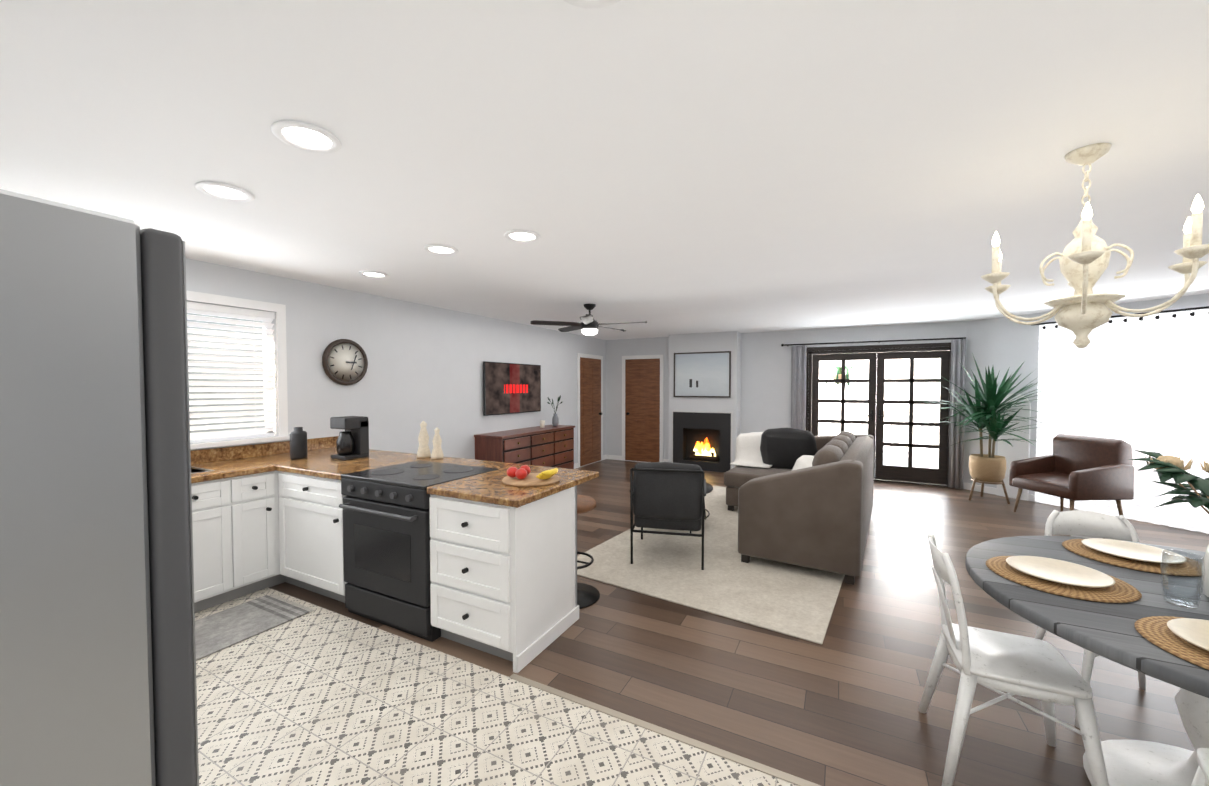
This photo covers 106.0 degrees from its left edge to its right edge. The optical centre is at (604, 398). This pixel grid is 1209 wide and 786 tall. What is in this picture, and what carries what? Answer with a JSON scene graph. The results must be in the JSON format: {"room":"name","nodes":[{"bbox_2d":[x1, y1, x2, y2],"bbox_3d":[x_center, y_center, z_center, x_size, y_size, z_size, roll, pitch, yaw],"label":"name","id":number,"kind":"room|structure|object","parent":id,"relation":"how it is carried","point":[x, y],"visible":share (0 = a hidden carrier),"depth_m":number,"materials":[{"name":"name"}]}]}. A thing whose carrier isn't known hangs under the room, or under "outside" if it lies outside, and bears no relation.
{"room":"dining room and living room","nodes":[
{"label":"dining room and living room","id":0,"kind":"room"},
{"bbox_2d":[185,258,605,463],"bbox_3d":[-1.845,0.111,5.920,0.150,2.440,7.830,1,2,27],"label":"wall","id":1,"kind":"structure","parent":0,"point":[425,363],"depth_m":5.02,"materials":[{"name":"paint"}]},
{"bbox_2d":[186,290,289,448],"bbox_3d":[-3.219,-0.209,3.164,0.162,1.165,1.870,1,2,27],"label":"window","id":2,"kind":"structure","parent":1,"relation":"in","point":[227,301],"depth_m":3.80,"materials":[{"name":"white"}]},
{"bbox_2d":[187,309,275,442],"bbox_3d":[-3.223,-0.162,3.167,0.038,1.014,1.674,1,2,27],"label":"window blinds","id":3,"kind":"object","parent":2,"relation":"attached to","point":[220,351],"visible":0.29,"depth_m":3.63,"materials":[{"name":"white plastic"}]},
{"bbox_2d":[190,436,337,463],"bbox_3d":[-3.396,0.450,2.750,0.020,0.100,3.700,1,2,27],"label":"backsplash","id":4,"kind":"structure","parent":1,"relation":"attached to","point":[234,452],"depth_m":3.71,"materials":[{"name":"brown stone"}]},
{"bbox_2d":[322,339,367,384],"bbox_3d":[-2.506,-0.357,4.418,0.045,0.450,0.450,1,2,27],"label":"wall clock","id":5,"kind":"object","parent":1,"relation":"attached to","point":[337,354],"visible":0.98,"depth_m":4.39,"materials":[{"name":"brown"}]},
{"bbox_2d":[574,455,605,468],"bbox_3d":[-1.252,1.259,6.911,0.015,0.090,5.578,1,2,27],"label":"baseboard","id":6,"kind":"structure","parent":1,"relation":"attached to","point":[576,464],"depth_m":8.53,"materials":[{"name":"white"}]},
{"bbox_2d":[577,353,602,467],"bbox_3d":[-0.244,0.198,8.765,0.068,2.105,0.980,1,2,27],"label":"door frame","id":7,"kind":"structure","parent":1,"relation":"in","point":[579,355],"depth_m":8.39,"materials":[{"name":"white wood"}]},
{"bbox_2d":[580,357,600,465],"bbox_3d":[-0.263,0.231,8.776,0.025,2.020,0.830,1,2,27],"label":"door","id":8,"kind":"structure","parent":7,"relation":"attached to","point":[590,410],"depth_m":8.74,"materials":[{"name":"brown wood"}]},
{"bbox_2d":[195,587,797,785],"bbox_3d":[-0.184,1.493,0.097,8.200,0.006,3.700,1,2,27],"label":"floor","id":9,"kind":"structure","parent":0,"point":[319,696],"depth_m":2.00,"materials":[{"name":"beige tile"}]},
{"bbox_2d":[0,189,198,785],"bbox_3d":[-1.293,0.589,0.768,0.900,1.775,0.888,1,2,27],"label":"fridge","id":10,"kind":"object","parent":9,"relation":"on","point":[98,686],"visible":1,"depth_m":0.72,"materials":[{"name":"grey metal"}]},
{"bbox_2d":[191,476,245,612],"bbox_3d":[-2.998,0.977,2.885,0.616,0.880,0.938,1,2,27],"label":"base cabinet","id":11,"kind":"object","parent":9,"relation":"on","point":[218,506],"depth_m":3.05,"materials":[{"name":"white wood"}]},
{"bbox_2d":[195,594,314,660],"bbox_3d":[-2.426,1.413,2.634,0.520,0.010,1.170,1,2,27],"label":"kitchen rug","id":12,"kind":"object","parent":9,"relation":"on","point":[219,631],"visible":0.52,"depth_m":2.87,"materials":[{"name":"grey fabric"}]},
{"bbox_2d":[246,472,265,594],"bbox_3d":[-2.761,0.964,3.341,0.616,0.880,0.325,1,2,27],"label":"base cabinet","id":13,"kind":"object","parent":9,"relation":"on","point":[255,485],"depth_m":3.24,"materials":[{"name":"white wood"}]},
{"bbox_2d":[266,468,341,601],"bbox_3d":[-1.942,0.962,3.425,0.798,0.880,0.689,1,2,27],"label":"base cabinet","id":14,"kind":"object","parent":9,"relation":"on","point":[304,521],"depth_m":3.22,"materials":[{"name":"white wood"}]},
{"bbox_2d":[191,460,273,483],"bbox_3d":[-3.327,0.535,2.221,0.632,0.040,2.820,1,2,27],"label":"countertop","id":15,"kind":"structure","parent":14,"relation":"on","point":[213,469],"depth_m":3.20,"materials":[{"name":"brown stone"}]},
{"bbox_2d":[191,466,214,473],"bbox_3d":[-3.003,0.605,2.889,0.384,0.223,0.724,1,2,27],"label":"sink","id":16,"kind":"object","parent":15,"relation":"in","point":[194,469],"depth_m":3.19,"materials":[{"name":"silver metal"}]},
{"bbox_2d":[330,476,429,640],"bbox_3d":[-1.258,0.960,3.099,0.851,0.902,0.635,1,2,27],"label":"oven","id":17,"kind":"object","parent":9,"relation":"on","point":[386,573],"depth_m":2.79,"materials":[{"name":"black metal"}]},
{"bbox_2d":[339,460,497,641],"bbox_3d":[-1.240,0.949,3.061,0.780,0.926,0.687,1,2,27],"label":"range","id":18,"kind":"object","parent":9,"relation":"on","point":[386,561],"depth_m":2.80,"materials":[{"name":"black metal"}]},
{"bbox_2d":[426,484,578,672],"bbox_3d":[-0.597,0.980,2.777,0.618,0.880,0.639,1,2,27],"label":"base cabinet","id":19,"kind":"object","parent":9,"relation":"on","point":[477,554],"depth_m":2.52,"materials":[{"name":"white wood"}]},
{"bbox_2d":[242,448,598,507],"bbox_3d":[-1.497,0.501,3.352,2.837,0.044,0.885,1,2,27],"label":"countertop","id":20,"kind":"structure","parent":19,"relation":"on","point":[451,476],"depth_m":3.06,"materials":[{"name":"brown stone"}]},
{"bbox_2d":[290,427,306,459],"bbox_3d":[-2.442,0.350,3.638,0.116,0.250,0.116,1,2,27],"label":"canister","id":21,"kind":"object","parent":20,"relation":"on","point":[298,442],"visible":1,"depth_m":3.60,"materials":[{"name":"black"}]},
{"bbox_2d":[330,416,368,459],"bbox_3d":[-2.052,0.309,3.671,0.200,0.330,0.200,1,2,27],"label":"coffee maker","id":22,"kind":"object","parent":20,"relation":"on","point":[352,441],"visible":1,"depth_m":3.62,"materials":[{"name":"black plastic"}]},
{"bbox_2d":[417,420,426,457],"bbox_3d":[-1.466,0.323,3.695,0.106,0.300,0.106,0,2,12],"label":"figurine","id":23,"kind":"object","parent":20,"relation":"on","point":[424,449],"depth_m":3.66,"materials":[{"name":"beige ceramic"}]},
{"bbox_2d":[426,428,443,458],"bbox_3d":[-1.340,0.349,3.653,0.097,0.250,0.097,0,2,12],"label":"figurine","id":24,"kind":"object","parent":20,"relation":"on","point":[437,453],"depth_m":3.63,"materials":[{"name":"beige ceramic"}]},
{"bbox_2d":[502,465,559,486],"bbox_3d":[-0.447,0.455,2.774,0.350,0.088,0.350,1,2,27],"label":"board","id":25,"kind":"object","parent":20,"relation":"on","point":[522,476],"visible":1,"depth_m":2.70,"materials":[{"name":"brown wood"}]},
{"bbox_2d":[0,0,1208,339],"bbox_3d":[1.314,-1.074,2.909,8.500,0.100,10.500,1,2,27],"label":"ceiling","id":26,"kind":"structure","parent":0,"point":[664,168],"depth_m":1.78,"materials":[{"name":"paint"}]},
{"bbox_2d":[194,181,254,201],"bbox_3d":[-1.828,-0.998,2.199,0.226,0.011,0.226,1,2,27],"label":"recessed light","id":27,"kind":"object","parent":26,"relation":"in","point":[224,191],"visible":1,"depth_m":2.19,"materials":[{"name":"white"}]},
{"bbox_2d":[271,120,341,152],"bbox_3d":[-1.120,-0.984,1.719,0.226,0.011,0.226,1,2,27],"label":"recessed light","id":28,"kind":"object","parent":26,"relation":"in","point":[305,136],"visible":0.98,"depth_m":1.71,"materials":[{"name":"white plastic"}]},
{"bbox_2d":[359,271,387,277],"bbox_3d":[-1.933,-1.044,3.819,0.226,0.011,0.226,1,2,27],"label":"recessed light","id":29,"kind":"object","parent":26,"relation":"in","point":[374,274],"visible":1,"depth_m":3.82,"materials":[{"name":"white"}]},
{"bbox_2d":[424,244,457,254],"bbox_3d":[-1.121,-1.024,3.127,0.226,0.011,0.226,1,2,27],"label":"recessed light","id":30,"kind":"object","parent":26,"relation":"in","point":[441,249],"visible":1,"depth_m":3.12,"materials":[{"name":"white"}]},
{"bbox_2d":[504,230,540,241],"bbox_3d":[-0.512,-1.016,2.845,0.226,0.011,0.226,1,2,27],"label":"recessed light","id":31,"kind":"object","parent":26,"relation":"in","point":[522,235],"visible":1,"depth_m":2.83,"materials":[{"name":"white plastic"}]},
{"bbox_2d":[531,304,646,334],"bbox_3d":[-0.130,-0.912,5.271,1.282,0.353,1.288,1,2,27],"label":"ceiling fan","id":32,"kind":"object","parent":26,"relation":"hanging from","point":[588,325],"visible":1,"depth_m":5.19,"materials":[{"name":"black metal"}]},
{"bbox_2d":[564,0,619,7],"bbox_3d":[-0.030,-0.964,1.018,0.226,0.011,0.226,1,2,27],"label":"recessed light","id":33,"kind":"object","parent":26,"relation":"in","point":[592,3],"visible":1,"depth_m":1.11,"materials":[{"name":"white"}]},
{"bbox_2d":[981,143,1208,348],"bbox_3d":[1.937,-0.597,1.822,0.702,0.788,0.686,1,2,27],"label":"chandelier","id":34,"kind":"object","parent":26,"relation":"hanging from","point":[1084,311],"visible":1,"depth_m":1.79,"materials":[{"name":"beige metal"}]},
{"bbox_2d":[991,246,999,272],"bbox_3d":[1.643,-0.578,1.915,0.023,0.120,0.024,1,2,27],"label":"candle","id":35,"kind":"object","parent":34,"relation":"on","point":[995,249],"depth_m":1.91,"materials":[{"name":"beige wax"}]},
{"bbox_2d":[997,261,1001,284],"bbox_3d":[1.852,-0.585,2.145,0.023,0.120,0.024,1,2,27],"label":"candle","id":36,"kind":"object","parent":34,"relation":"on","point":[1000,262],"depth_m":2.13,"materials":[{"name":"white wax"}]},
{"bbox_2d":[1081,220,1091,251],"bbox_3d":[1.704,-0.570,1.611,0.023,0.120,0.024,1,2,27],"label":"candle","id":37,"kind":"object","parent":34,"relation":"on","point":[1086,224],"depth_m":1.60,"materials":[{"name":"white wax"}]},
{"bbox_2d":[1183,233,1192,262],"bbox_3d":[2.241,-0.573,1.750,0.023,0.120,0.024,1,2,27],"label":"candle","id":38,"kind":"object","parent":34,"relation":"on","point":[1187,236],"depth_m":1.75,"materials":[{"name":"beige wax"}]},
{"bbox_2d":[1190,212,1202,245],"bbox_3d":[2.008,-0.568,1.545,0.023,0.120,0.024,1,2,27],"label":"candle","id":39,"kind":"object","parent":34,"relation":"on","point":[1196,218],"depth_m":1.54,"materials":[{"name":"white wax"}]},
{"bbox_2d":[669,334,679,461],"bbox_3d":[1.349,0.039,8.479,0.200,2.440,0.338,1,2,27],"label":"wall","id":40,"kind":"structure","parent":0,"point":[674,343],"depth_m":8.34,"materials":[{"name":"paint"}]},
{"bbox_2d":[679,332,724,411],"bbox_3d":[1.802,-0.384,8.232,0.820,1.580,0.338,1,2,27],"label":"wall","id":41,"kind":"structure","parent":0,"point":[705,342],"depth_m":8.07,"materials":[{"name":"paint"}]},
{"bbox_2d":[674,351,730,397],"bbox_3d":[1.716,-0.430,8.065,1.020,0.800,0.030,1,2,27],"label":"framed picture","id":42,"kind":"object","parent":41,"relation":"attached to","point":[702,374],"visible":0.92,"depth_m":8.05,"materials":[{"name":"grey"}]},
{"bbox_2d":[725,331,740,467],"bbox_3d":[2.254,0.052,8.009,0.200,2.440,0.338,1,2,27],"label":"wall","id":43,"kind":"structure","parent":0,"point":[733,346],"depth_m":7.85,"materials":[{"name":"paint"}]},
{"bbox_2d":[269,459,1208,785],"bbox_3d":[1.314,1.465,2.981,8.500,0.100,10.500,1,2,27],"label":"floor","id":44,"kind":"structure","parent":0,"point":[839,705],"depth_m":2.41,"materials":[{"name":"brown wood"}]},
{"bbox_2d":[474,396,574,468],"bbox_3d":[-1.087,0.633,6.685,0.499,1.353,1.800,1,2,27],"label":"dresser","id":45,"kind":"object","parent":44,"relation":"on","point":[543,444],"visible":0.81,"depth_m":6.42,"materials":[{"name":"brown wood"}]},
{"bbox_2d":[540,420,544,427],"bbox_3d":[-0.954,0.385,7.003,0.068,0.110,0.070,1,2,27],"label":"candle","id":46,"kind":"object","parent":45,"relation":"on","point":[542,422],"depth_m":6.98,"materials":[{"name":"beige wax"}]},
{"bbox_2d":[552,413,558,425],"bbox_3d":[-0.784,0.332,7.286,0.110,0.200,0.107,1,2,27],"label":"vase","id":47,"kind":"object","parent":45,"relation":"on","point":[555,420],"depth_m":7.25,"materials":[{"name":"grey ceramic"}]},
{"bbox_2d":[577,495,599,608],"bbox_3d":[-0.234,1.060,3.244,0.400,0.695,0.400,1,2,27],"label":"bar stool","id":48,"kind":"object","parent":44,"relation":"on","point":[588,595],"visible":0.35,"depth_m":3.19,"materials":[{"name":"black metal"}]},
{"bbox_2d":[509,673,820,785],"bbox_3d":[1.917,1.463,1.104,5.400,0.010,0.035,1,2,27],"label":"trim","id":49,"kind":"structure","parent":44,"relation":"on","point":[779,774],"depth_m":1.94,"materials":[{"name":"beige wood"}]},
{"bbox_2d":[672,411,732,471],"bbox_3d":[1.795,0.740,8.250,1.084,1.052,0.360,1,2,27],"label":"fireplace","id":50,"kind":"object","parent":44,"relation":"on","point":[702,440],"visible":0.98,"depth_m":8.22,"materials":[{"name":"black"}]},
{"bbox_2d":[577,486,844,644],"bbox_3d":[1.444,1.359,4.730,2.000,0.012,3.700,1,2,33],"label":"living room rug","id":51,"kind":"object","parent":44,"relation":"on","point":[796,601],"visible":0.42,"depth_m":3.56,"materials":[{"name":"beige carpet"}]},
{"bbox_2d":[630,462,705,569],"bbox_3d":[0.578,0.945,4.044,0.630,0.854,0.696,0,2,12],"label":"accent chair","id":52,"kind":"object","parent":51,"relation":"on","point":[667,495],"visible":1,"depth_m":3.73,"materials":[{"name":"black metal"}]},
{"bbox_2d":[690,482,712,532],"bbox_3d":[0.745,1.059,4.956,0.850,0.576,0.850,1,2,27],"label":"coffee table","id":53,"kind":"object","parent":51,"relation":"on","point":[709,488],"visible":0.08,"depth_m":4.89,"materials":[{"name":"black"}]},
{"bbox_2d":[724,427,873,584],"bbox_3d":[1.876,0.855,4.809,1.582,0.989,2.463,1,2,32],"label":"sofa","id":54,"kind":"object","parent":51,"relation":"on","point":[799,497],"visible":1,"depth_m":3.67,"materials":[{"name":"fabric"}]},
{"bbox_2d":[730,432,771,467],"bbox_3d":[1.940,0.713,5.863,0.490,0.616,0.609,1,2,32],"label":"throw","id":55,"kind":"object","parent":54,"relation":"on","point":[753,449],"depth_m":5.85,"materials":[{"name":"white fabric"}]},
{"bbox_2d":[760,427,817,468],"bbox_3d":[2.237,0.627,5.555,0.660,0.600,0.240,1,20,29],"label":"pillow","id":56,"kind":"object","parent":54,"relation":"on","point":[780,448],"depth_m":5.47,"materials":[{"name":"fabric"}]},
{"bbox_2d":[792,455,813,469],"bbox_3d":[1.731,0.707,3.958,0.200,0.460,0.500,20,4,6],"label":"pillow","id":57,"kind":"object","parent":54,"relation":"on","point":[805,461],"depth_m":3.93,"materials":[{"name":"white fabric"}]},
{"bbox_2d":[968,478,1009,503],"bbox_3d":[5.036,1.128,6.018,0.422,0.408,0.411,1,2,27],"label":"plant stand","id":58,"kind":"object","parent":44,"relation":"on","point":[974,480],"visible":0.65,"depth_m":5.95,"materials":[{"name":"brown wood"}]},
{"bbox_2d":[969,454,1006,482],"bbox_3d":[5.019,0.907,5.978,0.380,0.325,0.380,1,2,27],"label":"plant pot","id":59,"kind":"object","parent":58,"relation":"on","point":[985,468],"visible":0.9,"depth_m":5.85,"materials":[{"name":"ceramic"}]},
{"bbox_2d":[918,353,1059,446],"bbox_3d":[4.992,0.017,6.021,1.787,1.535,1.876,1,2,27],"label":"floor plant","id":60,"kind":"object","parent":59,"relation":"in","point":[979,413],"visible":1,"depth_m":5.84,"materials":[{"name":"green plant"}]},
{"bbox_3d":[5.019,0.782,5.974,0.336,0.005,0.336,1,2,27],"label":"soil","id":61,"kind":"object","parent":59,"relation":"in","visible":0},
{"bbox_2d":[979,428,982,456],"bbox_3d":[4.985,0.551,6.044,0.030,0.455,0.070,-1,2,-24],"label":"cane","id":62,"kind":"object","parent":61,"relation":"in","point":[981,445],"visible":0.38,"depth_m":6.02,"materials":[{"name":"brown"}]},
{"bbox_2d":[988,418,991,457],"bbox_3d":[5.042,0.495,5.954,0.040,0.571,0.032,1,2,27],"label":"cane","id":63,"kind":"object","parent":61,"relation":"in","point":[989,447],"visible":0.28,"depth_m":5.95,"materials":[{"name":"brown"}]},
{"bbox_2d":[991,439,995,457],"bbox_3d":[5.035,0.594,5.887,0.032,0.377,0.068,0,2,-11],"label":"cane","id":64,"kind":"object","parent":61,"relation":"in","point":[993,449],"visible":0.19,"depth_m":5.89,"materials":[{"name":"brown"}]},
{"bbox_2d":[918,533,1108,785],"bbox_3d":[1.562,1.019,1.788,0.492,0.864,0.467,1,2,25],"label":"dining chair","id":65,"kind":"object","parent":44,"relation":"on","point":[1047,674],"visible":1,"depth_m":1.70,"materials":[{"name":"white wood"}]},
{"bbox_2d":[996,394,1030,500],"bbox_3d":[5.475,0.626,6.102,0.034,1.400,0.340,-1,2,-23],"label":"floor mirror","id":66,"kind":"object","parent":44,"relation":"on","point":[1019,450],"visible":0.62,"depth_m":6.07,"materials":[{"name":"white mirror"}]},
{"bbox_2d":[1009,434,1134,515],"bbox_3d":[5.231,0.889,5.134,0.719,0.933,0.740,0,2,-3],"label":"leather chair","id":67,"kind":"object","parent":44,"relation":"on","point":[1073,468],"visible":0.96,"depth_m":4.97,"materials":[{"name":"brown leather"}]},
{"bbox_2d":[965,536,1208,785],"bbox_3d":[2.137,1.073,1.517,1.480,0.765,1.480,1,2,27],"label":"dining table","id":68,"kind":"object","parent":44,"relation":"on","point":[1109,631],"visible":0.58,"depth_m":1.57,"materials":[{"name":"grey wood"}]},
{"bbox_2d":[986,556,1141,602],"bbox_3d":[1.732,0.668,1.743,0.420,0.031,0.420,1,2,27],"label":"place setting","id":69,"kind":"object","parent":68,"relation":"on","point":[1063,578],"visible":1,"depth_m":1.69,"materials":[{"name":"white ceramic"}]},
{"bbox_2d":[1062,538,1201,576],"bbox_3d":[2.262,0.662,1.958,0.420,0.031,0.420,1,2,27],"label":"place setting","id":70,"kind":"object","parent":68,"relation":"on","point":[1133,556],"visible":0.9,"depth_m":1.93,"materials":[{"name":"white ceramic"}]},
{"bbox_2d":[1129,450,1208,597],"bbox_3d":[2.133,0.442,1.548,0.492,0.493,0.417,1,2,27],"label":"centerpiece","id":71,"kind":"object","parent":68,"relation":"on","point":[1167,468],"visible":1,"depth_m":1.57,"materials":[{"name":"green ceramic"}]},
{"bbox_2d":[1156,456,1181,468],"bbox_3d":[1.998,0.235,1.615,0.068,0.070,0.068,1,2,27],"label":"flower","id":72,"kind":"object","parent":71,"relation":"on","point":[1173,460],"depth_m":1.59,"materials":[{"name":"beige plant"}]},
{"bbox_2d":[1135,616,1208,669],"bbox_3d":[1.754,0.682,1.232,0.420,0.031,0.420,1,2,27],"label":"place setting","id":73,"kind":"object","parent":68,"relation":"on","point":[1186,639],"visible":1,"depth_m":1.31,"materials":[{"name":"brown wicker"}]},
{"bbox_2d":[1160,549,1204,608],"bbox_3d":[1.936,0.604,1.529,0.094,0.170,0.094,1,2,27],"label":"glass tumbler","id":74,"kind":"object","parent":68,"relation":"on","point":[1164,576],"visible":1,"depth_m":1.52,"materials":[{"name":"clear glass"}]},
{"bbox_2d":[1035,510,1145,728],"bbox_3d":[2.377,1.010,2.126,0.467,0.864,0.492,1,2,21],"label":"dining chair","id":75,"kind":"object","parent":44,"relation":"on","point":[1082,523],"visible":0.33,"depth_m":2.31,"materials":[{"name":"white wood"}]},
{"bbox_2d":[1191,748,1208,785],"bbox_3d":[1.724,1.040,1.065,0.467,0.864,0.492,1,2,42],"label":"dining chair","id":76,"kind":"object","parent":44,"relation":"on","point":[1201,777],"visible":1,"depth_m":1.29,"materials":[{"name":"white metal"}]},
{"bbox_2d":[606,321,966,458],"bbox_3d":[2.661,0.050,8.075,6.160,2.440,0.150,1,2,27],"label":"wall","id":77,"kind":"structure","parent":0,"point":[765,381],"depth_m":7.92,"materials":[{"name":"paint"}]},
{"bbox_2d":[606,455,668,462],"bbox_3d":[0.686,1.198,9.038,1.458,0.090,0.015,1,2,27],"label":"baseboard","id":78,"kind":"structure","parent":77,"relation":"attached to","point":[614,457],"depth_m":9.25,"materials":[{"name":"white wood"}]},
{"bbox_2d":[622,355,663,461],"bbox_3d":[0.733,0.193,8.956,0.880,2.105,0.068,1,2,27],"label":"door frame","id":79,"kind":"structure","parent":77,"relation":"in","point":[661,357],"depth_m":8.85,"materials":[{"name":"white wood"}]},
{"bbox_2d":[625,359,659,461],"bbox_3d":[0.743,0.225,8.976,0.730,2.020,0.025,1,2,27],"label":"door","id":80,"kind":"structure","parent":79,"relation":"attached to","point":[642,408],"depth_m":8.96,"materials":[{"name":"brown wood"}]},
{"bbox_2d":[781,337,965,488],"bbox_3d":[4.093,0.181,7.160,2.493,2.200,0.156,1,2,27],"label":"curtain","id":81,"kind":"object","parent":77,"relation":"hanging from","point":[798,396],"visible":0.81,"depth_m":6.65,"materials":[{"name":"grey fabric"}]},
{"bbox_2d":[806,342,950,486],"bbox_3d":[4.294,0.225,7.211,2.080,2.140,0.146,1,2,27],"label":"french door","id":82,"kind":"structure","parent":77,"relation":"in","point":[876,356],"depth_m":7.13,"materials":[{"name":"brown wood"}]},
{"bbox_2d":[865,410,887,420],"bbox_3d":[4.277,0.261,7.179,0.310,0.170,0.040,1,2,27],"label":"handle","id":83,"kind":"object","parent":82,"relation":"attached to","point":[880,415],"visible":0.96,"depth_m":7.16,"materials":[{"name":"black metal"}]},
{"bbox_2d":[963,293,1208,494],"bbox_3d":[5.919,0.129,5.299,0.150,2.440,3.100,-1,2,-23],"label":"wall","id":84,"kind":"structure","parent":0,"point":[1002,345],"depth_m":6.16,"materials":[{"name":"paint"}]},
{"bbox_2d":[964,483,1208,533],"bbox_3d":[5.842,1.304,5.299,0.015,0.090,2.960,-1,2,-23],"label":"baseboard","id":85,"kind":"structure","parent":84,"relation":"attached to","point":[990,490],"depth_m":6.31,"materials":[{"name":"white"}]},
{"bbox_2d":[1031,306,1208,532],"bbox_3d":[5.906,0.198,4.963,0.056,2.281,2.050,-1,2,-23],"label":"sheer curtain","id":86,"kind":"object","parent":84,"relation":"hanging from","point":[1140,383],"visible":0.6,"depth_m":5.01,"materials":[{"name":"white fabric"}]},
{"label":"outside","id":87,"kind":"structure","parent":0,"visible":0},
{"bbox_2d":[883,447,937,468],"bbox_3d":[6.483,1.253,11.196,12.000,0.100,8.850,1,2,27],"label":"ground","id":88,"kind":"structure","parent":87,"point":[922,461],"depth_m":9.44,"materials":[{"name":"white"}]},
{"bbox_2d":[819,409,938,455],"bbox_3d":[5.776,0.691,9.817,8.000,0.900,0.080,1,2,27],"label":"railing","id":89,"kind":"object","parent":88,"relation":"on","point":[921,452],"depth_m":9.58,"materials":[{"name":"white wood"}]},
{"bbox_3d":[-1.345,-0.156,6.684,0.023,0.330,0.580,1,2,27],"label":"wall-mounted tv","id":90,"kind":"object","parent":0,"visible":0},
{"bbox_2d":[483,361,540,415],"bbox_3d":[-1.319,-0.155,6.671,0.035,0.730,1.280,1,2,27],"label":"television","id":91,"kind":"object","parent":90,"relation":"attached to","point":[484,394],"depth_m":6.11,"materials":[{"name":"black"}]},
{"bbox_2d":[485,362,540,414],"bbox_3d":[-1.303,-0.156,6.662,0.001,0.703,1.256,1,2,27],"label":"painting","id":92,"kind":"object","parent":91,"relation":"attached to","point":[511,388],"visible":1,"depth_m":6.59},
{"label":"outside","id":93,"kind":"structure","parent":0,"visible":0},
{"bbox_2d":[187,313,264,432],"bbox_3d":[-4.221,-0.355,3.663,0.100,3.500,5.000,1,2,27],"label":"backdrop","id":94,"kind":"structure","parent":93,"point":[203,418],"depth_m":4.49,"materials":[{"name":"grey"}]},
{"bbox_2d":[825,365,857,388],"bbox_3d":[4.434,-0.762,8.521,0.536,1.161,0.581,1,2,27],"label":"hanging plant","id":95,"kind":"object","parent":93,"point":[837,375],"depth_m":8.47,"materials":[{"name":"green plant"}]},
{"bbox_2d":[818,358,939,449],"bbox_3d":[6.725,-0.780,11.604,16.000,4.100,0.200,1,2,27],"label":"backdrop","id":96,"kind":"structure","parent":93,"point":[923,369],"depth_m":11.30,"materials":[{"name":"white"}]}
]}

